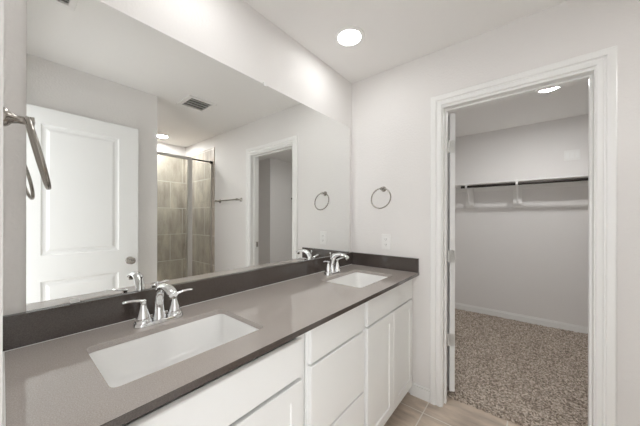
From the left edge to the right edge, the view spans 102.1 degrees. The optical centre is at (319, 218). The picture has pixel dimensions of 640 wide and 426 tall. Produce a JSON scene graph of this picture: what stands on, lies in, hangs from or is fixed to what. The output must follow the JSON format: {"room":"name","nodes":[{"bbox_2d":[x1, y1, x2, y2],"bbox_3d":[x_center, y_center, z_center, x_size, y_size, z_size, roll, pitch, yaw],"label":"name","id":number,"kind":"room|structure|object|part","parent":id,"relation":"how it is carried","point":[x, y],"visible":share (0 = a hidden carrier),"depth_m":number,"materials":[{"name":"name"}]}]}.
{"room":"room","nodes":[
{"label":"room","id":0,"kind":"room"},
{"bbox_2d":[0,0,2,425],"bbox_3d":[0.328,0.061,-0.343,3.320,2.440,0.120,0,0,39],"label":"wall","id":1,"kind":"structure","parent":0,"point":[1,1],"depth_m":0.24,"materials":[{"name":"white paint"}]},
{"bbox_2d":[3,107,50,189],"bbox_3d":[-0.681,-0.159,0.603,0.170,0.178,0.076,0,0,39],"label":"towel ring","id":2,"kind":"object","parent":1,"relation":"attached to","point":[9,118],"visible":0.98,"depth_m":0.57,"materials":[{"name":"silver metal"}]},
{"bbox_3d":[-0.689,-0.227,0.593,0.042,0.042,0.049,0,0,39],"label":"mounting post","id":3,"kind":"part","parent":2,"relation":"part of","materials":[{"name":"silver metal"}]},
{"bbox_2d":[3,0,351,315],"bbox_3d":[-0.374,0.059,1.520,0.120,2.440,2.125,0,0,39],"label":"wall","id":4,"kind":"structure","parent":0,"point":[232,33],"depth_m":1.18,"materials":[{"name":"white paint"}]},
{"bbox_2d":[3,252,351,350],"bbox_3d":[-0.319,0.334,1.478,0.020,0.100,1.890,0,0,39],"label":"backsplash","id":5,"kind":"structure","parent":4,"relation":"attached to","point":[22,329],"depth_m":0.95,"materials":[{"name":"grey stone"}]},
{"bbox_2d":[26,0,349,311],"bbox_3d":[-0.319,-0.249,1.483,0.010,1.065,1.805,0,0,39],"label":"mirror","id":6,"kind":"object","parent":4,"relation":"attached to","point":[166,161],"visible":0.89,"depth_m":1.05,"materials":[{"name":"clear glass"}]},
{"bbox_2d":[243,0,588,136],"bbox_3d":[1.621,-1.206,1.308,3.480,0.100,4.310,0,0,39],"label":"ceiling","id":7,"kind":"structure","parent":0,"point":[397,32],"depth_m":1.62,"materials":[{"name":"white paint"}]},
{"bbox_2d":[334,26,364,47],"bbox_3d":[0.188,-1.156,1.652,0.194,0.008,0.194,0,0,39],"label":"recessed light","id":8,"kind":"object","parent":7,"relation":"in","point":[348,36],"visible":1,"depth_m":1.64,"materials":[{"name":"white plastic"}]},
{"bbox_2d":[536,86,561,92],"bbox_3d":[2.024,-1.151,2.285,0.182,0.008,0.182,0,0,39],"label":"recessed light","id":9,"kind":"object","parent":7,"relation":"in","point":[556,88],"visible":0.39,"depth_m":2.32,"materials":[{"name":"white plastic"}]},
{"bbox_2d":[384,392,520,425],"bbox_3d":[1.615,1.334,1.308,3.480,0.100,4.310,0,0,39],"label":"floor","id":10,"kind":"structure","parent":0,"point":[412,410],"depth_m":1.68,"materials":[{"name":"tile"}]},
{"bbox_2d":[126,334,303,425],"bbox_3d":[-0.483,0.842,0.860,0.543,0.874,0.723,0,0,39],"label":"vanity cabinet","id":11,"kind":"object","parent":10,"relation":"on","point":[268,390],"visible":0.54,"depth_m":0.77,"materials":[{"name":"white paint"}]},
{"bbox_2d":[5,264,418,425],"bbox_3d":[-0.105,0.395,1.304,0.572,0.020,1.891,0,0,39],"label":"countertop","id":12,"kind":"structure","parent":11,"relation":"on","point":[56,382],"depth_m":0.73,"materials":[{"name":"grey stone"}]},
{"bbox_2d":[122,281,192,328],"bbox_3d":[-0.591,0.308,0.952,0.179,0.151,0.178,0,0,-9],"label":"faucet","id":13,"kind":"object","parent":12,"relation":"on","point":[143,319],"visible":1,"depth_m":0.94,"materials":[{"name":"silver metal"}]},
{"bbox_3d":[-0.648,0.291,0.901,0.018,0.020,0.073,0,0,33],"label":"lever","id":14,"kind":"part","parent":13,"relation":"part of","materials":[{"name":"silver metal"}]},
{"bbox_3d":[-0.633,0.333,0.925,0.053,0.088,0.053,0,0,39],"label":"handle","id":15,"kind":"part","parent":13,"relation":"part of","materials":[{"name":"silver metal"}]},
{"bbox_3d":[-0.600,0.376,0.966,0.052,0.014,0.166,0,0,39],"label":"plate","id":16,"kind":"part","parent":13,"relation":"part of","materials":[{"name":"silver metal"}]},
{"bbox_3d":[-0.559,0.304,0.933,0.158,0.143,0.048,0,0,39],"label":"spout","id":17,"kind":"part","parent":13,"relation":"part of","materials":[{"name":"silver metal"}]},
{"bbox_3d":[-0.567,0.334,1.007,0.053,0.088,0.053,0,0,39],"label":"handle","id":18,"kind":"part","parent":13,"relation":"part of","materials":[{"name":"silver metal"}]},
{"bbox_3d":[-0.546,0.292,1.027,0.073,0.020,0.018,0,0,-45],"label":"lever","id":19,"kind":"part","parent":13,"relation":"part of","materials":[{"name":"silver metal"}]},
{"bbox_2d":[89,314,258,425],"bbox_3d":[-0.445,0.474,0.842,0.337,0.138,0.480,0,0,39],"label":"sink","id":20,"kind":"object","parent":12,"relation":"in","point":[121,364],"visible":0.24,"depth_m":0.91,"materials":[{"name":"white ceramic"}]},
{"bbox_2d":[2,264,350,425],"bbox_3d":[-0.105,0.382,1.289,0.549,0.004,1.867,0,0,39],"label":"bead","id":21,"kind":"object","parent":12,"relation":"on","point":[4,402],"visible":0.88,"depth_m":0.69,"materials":[{"name":"grey stone"}]},
{"bbox_2d":[323,252,348,275],"bbox_3d":[0.098,0.310,1.800,0.179,0.151,0.178,0,0,-9],"label":"faucet","id":22,"kind":"object","parent":12,"relation":"on","point":[330,269],"visible":1,"depth_m":1.79,"materials":[{"name":"silver metal"}]},
{"bbox_3d":[0.057,0.335,1.773,0.053,0.088,0.053,0,0,39],"label":"handle","id":23,"kind":"part","parent":22,"relation":"part of","materials":[{"name":"silver metal"}]},
{"bbox_3d":[0.090,0.378,1.814,0.052,0.014,0.166,0,0,39],"label":"plate","id":24,"kind":"part","parent":22,"relation":"part of","materials":[{"name":"silver metal"}]},
{"bbox_3d":[0.123,0.335,1.855,0.053,0.088,0.053,0,0,39],"label":"handle","id":25,"kind":"part","parent":22,"relation":"part of","materials":[{"name":"silver metal"}]},
{"bbox_3d":[0.130,0.305,1.781,0.158,0.143,0.048,0,0,39],"label":"spout","id":26,"kind":"part","parent":22,"relation":"part of","materials":[{"name":"silver metal"}]},
{"bbox_2d":[327,272,386,287],"bbox_3d":[0.251,0.475,1.698,0.337,0.138,0.480,0,0,39],"label":"sink","id":27,"kind":"object","parent":12,"relation":"in","point":[356,279],"visible":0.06,"depth_m":1.89,"materials":[{"name":"white ceramic"}]},
{"bbox_3d":[-0.175,0.883,0.823,0.020,0.592,0.330,0,0,39],"label":"door","id":28,"kind":"part","parent":11,"relation":"part of","materials":[{"name":"white paint"}]},
{"bbox_2d":[304,303,363,425],"bbox_3d":[-0.115,0.843,1.313,0.543,0.874,0.440,0,0,39],"label":"vanity cabinet","id":29,"kind":"object","parent":10,"relation":"on","point":[334,349],"visible":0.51,"depth_m":1.11,"materials":[{"name":"white paint"}]},
{"bbox_3d":[0.087,0.488,1.145,0.020,0.136,0.404,0,0,39],"label":"drawer","id":30,"kind":"part","parent":29,"relation":"part of","materials":[{"name":"white paint"}]},
{"bbox_3d":[0.085,1.026,1.145,0.020,0.308,0.404,0,0,39],"label":"drawer","id":31,"kind":"part","parent":29,"relation":"part of","materials":[{"name":"white paint"}]},
{"bbox_2d":[363,279,412,425],"bbox_3d":[0.252,0.843,1.764,0.543,0.874,0.720,0,0,39],"label":"vanity cabinet","id":32,"kind":"object","parent":10,"relation":"on","point":[388,317],"visible":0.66,"depth_m":1.52,"materials":[{"name":"white paint"}]},
{"bbox_3d":[0.339,0.874,1.456,0.020,0.614,0.324,0,0,39],"label":"door","id":33,"kind":"part","parent":32,"relation":"part of","materials":[{"name":"white paint"}]},
{"bbox_3d":[0.444,0.489,1.584,0.020,0.136,0.652,0,0,39],"label":"drawer","id":34,"kind":"part","parent":32,"relation":"part of","materials":[{"name":"white paint"}]},
{"bbox_3d":[0.546,0.874,1.711,0.020,0.614,0.324,0,0,39],"label":"door","id":35,"kind":"part","parent":32,"relation":"part of","materials":[{"name":"white paint"}]},
{"bbox_2d":[447,308,587,425],"bbox_3d":[2.118,1.271,2.187,2.469,0.026,2.045,0,0,39],"label":"carpet","id":36,"kind":"object","parent":10,"relation":"on","point":[517,372],"visible":0.65,"depth_m":2.16,"materials":[{"name":"beige carpet"}]},
{"bbox_2d":[351,0,639,425],"bbox_3d":[1.548,0.063,1.253,3.440,2.440,0.114,0,0,39],"label":"wall","id":37,"kind":"structure","parent":0,"point":[391,108],"depth_m":1.67,"materials":[{"name":"white paint"}]},
{"bbox_2d":[371,187,390,208],"bbox_3d":[0.478,-0.163,2.001,0.170,0.178,0.076,0,0,39],"label":"towel ring","id":38,"kind":"object","parent":37,"relation":"attached to","point":[383,189],"visible":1,"depth_m":1.99,"materials":[{"name":"silver metal"}]},
{"bbox_2d":[352,252,418,272],"bbox_3d":[0.492,0.336,2.024,0.550,0.100,0.020,0,0,39],"label":"backsplash","id":39,"kind":"structure","parent":37,"relation":"attached to","point":[408,264],"depth_m":1.99,"materials":[{"name":"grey stone"}]},
{"bbox_2d":[382,234,390,249],"bbox_3d":[0.514,0.181,2.013,0.073,0.120,0.010,0,0,39],"label":"outlet","id":40,"kind":"object","parent":37,"relation":"attached to","point":[386,238],"visible":1,"depth_m":2.01,"materials":[{"name":"white plastic"}]},
{"bbox_2d":[384,237,387,245],"bbox_3d":[0.513,0.181,2.012,0.034,0.068,0.004,0,0,39],"label":"receptacle","id":41,"kind":"object","parent":40,"relation":"attached to","point":[385,238],"depth_m":2.01,"materials":[{"name":"white plastic"}]},
{"bbox_2d":[410,382,429,402],"bbox_3d":[0.714,1.235,1.847,0.137,0.093,0.013,0,0,39],"label":"baseboard","id":42,"kind":"structure","parent":37,"relation":"attached to","point":[417,390],"depth_m":1.84,"materials":[{"name":"white paint"}]},
{"bbox_2d":[447,113,454,391],"bbox_3d":[1.017,0.241,2.158,0.069,1.983,0.735,0,0,16],"label":"door","id":43,"kind":"structure","parent":37,"relation":"in","point":[451,118],"depth_m":1.84,"materials":[{"name":"white paint"}]},
{"bbox_2d":[430,45,617,425],"bbox_3d":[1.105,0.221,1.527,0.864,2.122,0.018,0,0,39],"label":"trim","id":44,"kind":"structure","parent":37,"relation":"attached to","point":[604,60],"depth_m":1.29,"materials":[{"name":"white paint"}]},
{"bbox_2d":[455,114,588,326],"bbox_3d":[3.025,0.067,2.864,3.260,2.440,0.120,0,0,39],"label":"wall","id":45,"kind":"structure","parent":0,"point":[531,260],"depth_m":3.18,"materials":[{"name":"white paint"}]},
{"bbox_2d":[455,174,587,208],"bbox_3d":[2.680,-0.296,2.870,2.465,0.321,0.305,0,0,39],"label":"closet shelf","id":46,"kind":"object","parent":45,"relation":"attached to","point":[516,186],"visible":0.66,"depth_m":3.15,"materials":[{"name":"white paint"}]},
{"bbox_3d":[2.688,-0.407,2.694,2.172,0.033,0.033,0,0,39],"label":"hanging rod","id":47,"kind":"part","parent":46,"relation":"part of","materials":[{"name":"brown metal"}]},
{"bbox_2d":[455,302,587,333],"bbox_3d":[2.771,1.240,2.982,2.480,0.093,0.013,0,0,39],"label":"baseboard","id":48,"kind":"structure","parent":45,"relation":"attached to","point":[533,320],"depth_m":3.19,"materials":[{"name":"white paint"}]},
{"bbox_2d":[564,149,579,160],"bbox_3d":[2.851,-0.720,2.923,0.132,0.116,0.010,0,0,39],"label":"switch plate","id":49,"kind":"object","parent":45,"relation":"attached to","point":[569,154],"visible":1,"depth_m":2.92,"materials":[{"name":"white plastic"}]}
]}

